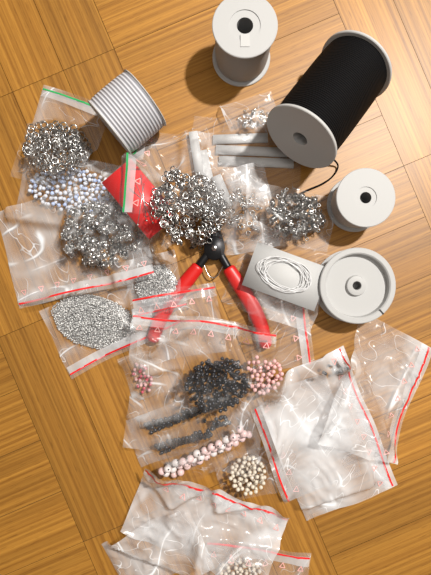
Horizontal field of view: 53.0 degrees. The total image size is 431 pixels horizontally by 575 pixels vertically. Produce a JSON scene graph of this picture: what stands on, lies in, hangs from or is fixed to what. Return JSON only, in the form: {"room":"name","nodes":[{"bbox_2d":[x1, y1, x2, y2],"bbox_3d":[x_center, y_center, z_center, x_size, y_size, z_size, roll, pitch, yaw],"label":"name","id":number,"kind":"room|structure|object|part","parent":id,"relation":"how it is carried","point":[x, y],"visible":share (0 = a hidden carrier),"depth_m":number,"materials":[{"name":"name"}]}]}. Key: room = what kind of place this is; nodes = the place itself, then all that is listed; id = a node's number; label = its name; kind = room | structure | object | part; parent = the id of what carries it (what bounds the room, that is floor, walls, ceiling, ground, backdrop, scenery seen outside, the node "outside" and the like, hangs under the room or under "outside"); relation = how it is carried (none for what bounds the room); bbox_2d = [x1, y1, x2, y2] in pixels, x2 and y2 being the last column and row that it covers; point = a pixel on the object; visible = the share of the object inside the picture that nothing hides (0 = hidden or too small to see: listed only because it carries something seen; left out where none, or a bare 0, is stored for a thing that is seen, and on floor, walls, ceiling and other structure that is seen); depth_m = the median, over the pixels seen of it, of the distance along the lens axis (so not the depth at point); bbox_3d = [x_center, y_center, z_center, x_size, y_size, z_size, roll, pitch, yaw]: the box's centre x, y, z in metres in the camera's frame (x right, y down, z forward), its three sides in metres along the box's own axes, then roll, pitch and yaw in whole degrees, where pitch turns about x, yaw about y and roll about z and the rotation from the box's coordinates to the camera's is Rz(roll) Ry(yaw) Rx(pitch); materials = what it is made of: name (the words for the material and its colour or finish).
{"room":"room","nodes":[
{"label":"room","id":0,"kind":"room"},
{"bbox_2d":[0,0,430,574],"bbox_3d":[0.000,0.000,0.451,3.000,0.001,3.000,0,90,0],"label":"floor","id":1,"kind":"structure","parent":0,"point":[70,479],"depth_m":0.45,"materials":[{"name":"brown wood"}]},
{"bbox_2d":[22,87,97,174],"bbox_3d":[-0.158,-0.150,0.433,0.076,0.034,0.104,17,90,0],"label":"bag","id":2,"kind":"object","parent":1,"relation":"on","point":[76,139],"visible":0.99,"depth_m":0.43,"materials":[{"name":"silver metal"}]},
{"bbox_2d":[16,157,126,221],"bbox_3d":[-0.146,-0.102,0.442,0.116,0.016,0.067,7,90,0],"label":"bag","id":3,"kind":"object","parent":1,"relation":"on","point":[63,182],"visible":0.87,"depth_m":0.44,"materials":[{"name":"clear plastic"}]},
{"bbox_2d":[0,194,153,304],"bbox_3d":[-0.144,-0.044,0.431,0.153,0.038,0.104,-12,90,0],"label":"bag","id":4,"kind":"object","parent":1,"relation":"on","point":[96,260],"visible":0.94,"depth_m":0.43,"materials":[{"name":"silver metal"}]},
{"bbox_2d":[51,279,179,374],"bbox_3d":[-0.108,0.031,0.443,0.128,0.013,0.080,-26,90,0],"label":"bag","id":5,"kind":"object","parent":1,"relation":"on","point":[92,321],"visible":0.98,"depth_m":0.45,"materials":[{"name":"white metal"}]},
{"bbox_2d":[87,69,165,154],"bbox_3d":[-0.085,-0.169,0.419,0.046,0.062,0.062,-40,90,0],"label":"spool","id":6,"kind":"object","parent":1,"relation":"on","point":[123,105],"visible":1,"depth_m":0.39,"materials":[{"name":"grey plastic"}]},
{"bbox_2d":[119,351,152,399],"bbox_3d":[-0.077,0.091,0.443,0.034,0.014,0.050,-19,90,0],"label":"bag","id":7,"kind":"object","parent":1,"relation":"on","point":[135,394],"visible":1,"depth_m":0.44,"materials":[{"name":"pink"}]},
{"bbox_2d":[102,158,176,242],"bbox_3d":[-0.069,-0.084,0.427,0.061,0.044,0.095,-39,90,0],"label":"bag","id":8,"kind":"object","parent":1,"relation":"on","point":[140,214],"visible":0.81,"depth_m":0.41,"materials":[{"name":"red plastic"}]},
{"bbox_2d":[126,252,186,317],"bbox_3d":[-0.063,-0.002,0.439,0.058,0.021,0.063,-15,90,0],"label":"bag","id":9,"kind":"object","parent":1,"relation":"on","point":[162,281],"visible":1,"depth_m":0.44,"materials":[{"name":"white metal"}]},
{"bbox_3d":[-0.060,-0.001,0.436,0.045,0.008,0.045,0,90,0],"label":"fine chain","id":10,"kind":"part","parent":9,"relation":"part of","materials":[{"name":"silver metal"}]},
{"bbox_2d":[113,513,208,574],"bbox_3d":[-0.059,0.269,0.434,0.102,0.030,0.068,-29,90,0],"label":"bag","id":11,"kind":"object","parent":1,"relation":"on","point":[155,565],"visible":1,"depth_m":0.43,"materials":[{"name":"white"}]},
{"bbox_2d":[122,133,245,249],"bbox_3d":[-0.028,-0.099,0.412,0.119,0.077,0.122,5,90,0],"label":"bag","id":12,"kind":"object","parent":1,"relation":"on","point":[201,209],"visible":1,"depth_m":0.40,"materials":[{"name":"silver metal"}]},
{"bbox_2d":[136,388,248,459],"bbox_3d":[-0.024,0.140,0.427,0.134,0.047,0.055,-22,90,0],"label":"bag","id":13,"kind":"object","parent":1,"relation":"on","point":[186,413],"visible":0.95,"depth_m":0.44,"materials":[{"name":"grey"}]},
{"bbox_2d":[124,315,283,470],"bbox_3d":[-0.013,0.102,0.416,0.157,0.068,0.146,9,90,0],"label":"bag","id":14,"kind":"object","parent":1,"relation":"on","point":[217,366],"visible":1,"depth_m":0.42,"materials":[{"name":"grey"}]},
{"bbox_2d":[133,283,216,359],"bbox_3d":[-0.037,0.037,0.434,0.088,0.030,0.074,-9,90,0],"label":"bag","id":15,"kind":"object","parent":14,"relation":"on","point":[208,288],"visible":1,"depth_m":0.43,"materials":[{"name":"white"}]},
{"bbox_2d":[158,402,251,494],"bbox_3d":[-0.005,0.164,0.422,0.118,0.056,0.049,-32,90,0],"label":"bag","id":16,"kind":"object","parent":1,"relation":"on","point":[197,458],"visible":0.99,"depth_m":0.43,"materials":[{"name":"pink"}]},
{"bbox_2d":[127,468,287,574],"bbox_3d":[-0.012,0.243,0.430,0.157,0.038,0.084,22,90,0],"label":"bag","id":17,"kind":"object","parent":1,"relation":"on","point":[267,537],"visible":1,"depth_m":0.44,"materials":[{"name":"white"}]},
{"bbox_2d":[147,225,271,348],"bbox_3d":[-0.003,-0.002,0.442,0.128,0.010,0.124,3,90,0],"label":"pliers","id":18,"kind":"object","parent":1,"relation":"on","point":[214,251],"visible":1,"depth_m":0.44,"materials":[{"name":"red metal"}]},
{"bbox_3d":[-0.011,-0.030,0.442,0.018,0.007,0.022,3,90,0],"label":"arm","id":19,"kind":"part","parent":18,"relation":"part of","materials":[{"name":"black metal"}]},
{"bbox_3d":[0.008,-0.029,0.442,0.018,0.007,0.022,3,90,0],"label":"arm","id":20,"kind":"part","parent":18,"relation":"part of","materials":[{"name":"black metal"}]},
{"bbox_2d":[189,131,298,208],"bbox_3d":[0.031,-0.130,0.445,0.123,0.010,0.097,0,90,0],"label":"bag","id":21,"kind":"object","parent":1,"relation":"on","point":[201,162],"visible":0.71,"depth_m":0.45,"materials":[{"name":"grey plastic"}]},
{"bbox_2d":[220,94,268,128],"bbox_3d":[0.038,-0.175,0.440,0.058,0.020,0.045,-18,90,0],"label":"bag","id":22,"kind":"object","parent":1,"relation":"on","point":[250,117],"visible":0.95,"depth_m":0.44,"materials":[{"name":"silver metal"}]},
{"bbox_2d":[212,0,277,86],"bbox_3d":[0.027,-0.239,0.421,0.060,0.058,0.060,0,90,0],"label":"thread spool","id":23,"kind":"object","parent":1,"relation":"on","point":[244,31],"visible":1,"depth_m":0.39,"materials":[{"name":"grey plastic"}]},
{"bbox_2d":[228,164,270,254],"bbox_3d":[0.028,-0.078,0.415,0.064,0.069,0.085,-13,90,0],"label":"bag","id":24,"kind":"object","parent":1,"relation":"on","point":[233,236],"visible":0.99,"depth_m":0.43,"materials":[{"name":"clear plastic"}]},
{"bbox_2d":[229,452,274,495],"bbox_3d":[0.032,0.191,0.434,0.059,0.031,0.056,-11,90,0],"label":"bag","id":25,"kind":"object","parent":1,"relation":"on","point":[251,473],"visible":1,"depth_m":0.43,"materials":[{"name":"beige"}]},
{"bbox_2d":[205,543,310,574],"bbox_3d":[0.038,0.315,0.442,0.112,0.015,0.099,9,90,0],"label":"bag","id":26,"kind":"object","parent":1,"relation":"on","point":[231,561],"visible":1,"depth_m":0.45,"materials":[{"name":"beige"}]},
{"bbox_2d":[230,222,324,327],"bbox_3d":[0.066,-0.007,0.425,0.098,0.048,0.084,20,90,0],"label":"bag","id":27,"kind":"object","parent":1,"relation":"on","point":[277,273],"visible":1,"depth_m":0.43,"materials":[{"name":"clear plastic"},{"name":"white thread"}]},
{"bbox_2d":[253,307,310,368],"bbox_3d":[0.067,0.044,0.440,0.065,0.018,0.080,-7,90,0],"label":"bag","id":28,"kind":"object","parent":1,"relation":"on","point":[302,331],"visible":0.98,"depth_m":0.45,"materials":[{"name":"white"}]},
{"bbox_2d":[246,187,332,243],"bbox_3d":[0.076,-0.071,0.424,0.098,0.052,0.058,7,90,0],"label":"bag","id":29,"kind":"object","parent":1,"relation":"on","point":[316,219],"visible":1,"depth_m":0.42,"materials":[{"name":"metal"}]},
{"bbox_2d":[254,379,349,501],"bbox_3d":[0.093,0.156,0.431,0.088,0.036,0.115,-20,90,0],"label":"bag","id":30,"kind":"object","parent":1,"relation":"on","point":[281,472],"visible":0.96,"depth_m":0.44,"materials":[{"name":"white"}]},
{"bbox_2d":[267,30,391,193],"bbox_3d":[0.101,-0.157,0.403,0.085,0.092,0.142,37,90,0],"label":"spool","id":31,"kind":"object","parent":1,"relation":"on","point":[352,69],"visible":0.98,"depth_m":0.38,"materials":[{"name":"black fabric"}]},
{"bbox_3d":[0.101,-0.114,0.423,0.033,0.067,0.061,37,78,0],"label":"loose cord","id":32,"kind":"part","parent":31,"relation":"part of","materials":[{"name":"black fabric"}]},
{"bbox_2d":[264,346,394,512],"bbox_3d":[0.113,0.152,0.426,0.106,0.047,0.156,-22,90,0],"label":"bag","id":33,"kind":"object","parent":1,"relation":"on","point":[286,425],"visible":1,"depth_m":0.44,"materials":[{"name":"grey"}]},
{"bbox_2d":[318,248,395,323],"bbox_3d":[0.140,-0.002,0.437,0.075,0.027,0.075,0,90,0],"label":"thread spool","id":34,"kind":"object","parent":1,"relation":"on","point":[357,285],"visible":0.99,"depth_m":0.43,"materials":[{"name":"grey plastic"}]},
{"bbox_2d":[327,168,394,231],"bbox_3d":[0.144,-0.086,0.432,0.057,0.036,0.057,0,90,0],"label":"thread spool","id":35,"kind":"object","parent":1,"relation":"on","point":[364,198],"visible":1,"depth_m":0.41,"materials":[{"name":"grey plastic"}]},
{"bbox_2d":[318,326,429,464],"bbox_3d":[0.165,0.103,0.433,0.089,0.032,0.137,20,90,0],"label":"bag","id":36,"kind":"object","parent":1,"relation":"on","point":[423,349],"visible":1,"depth_m":0.45,"materials":[{"name":"white"}]}
]}

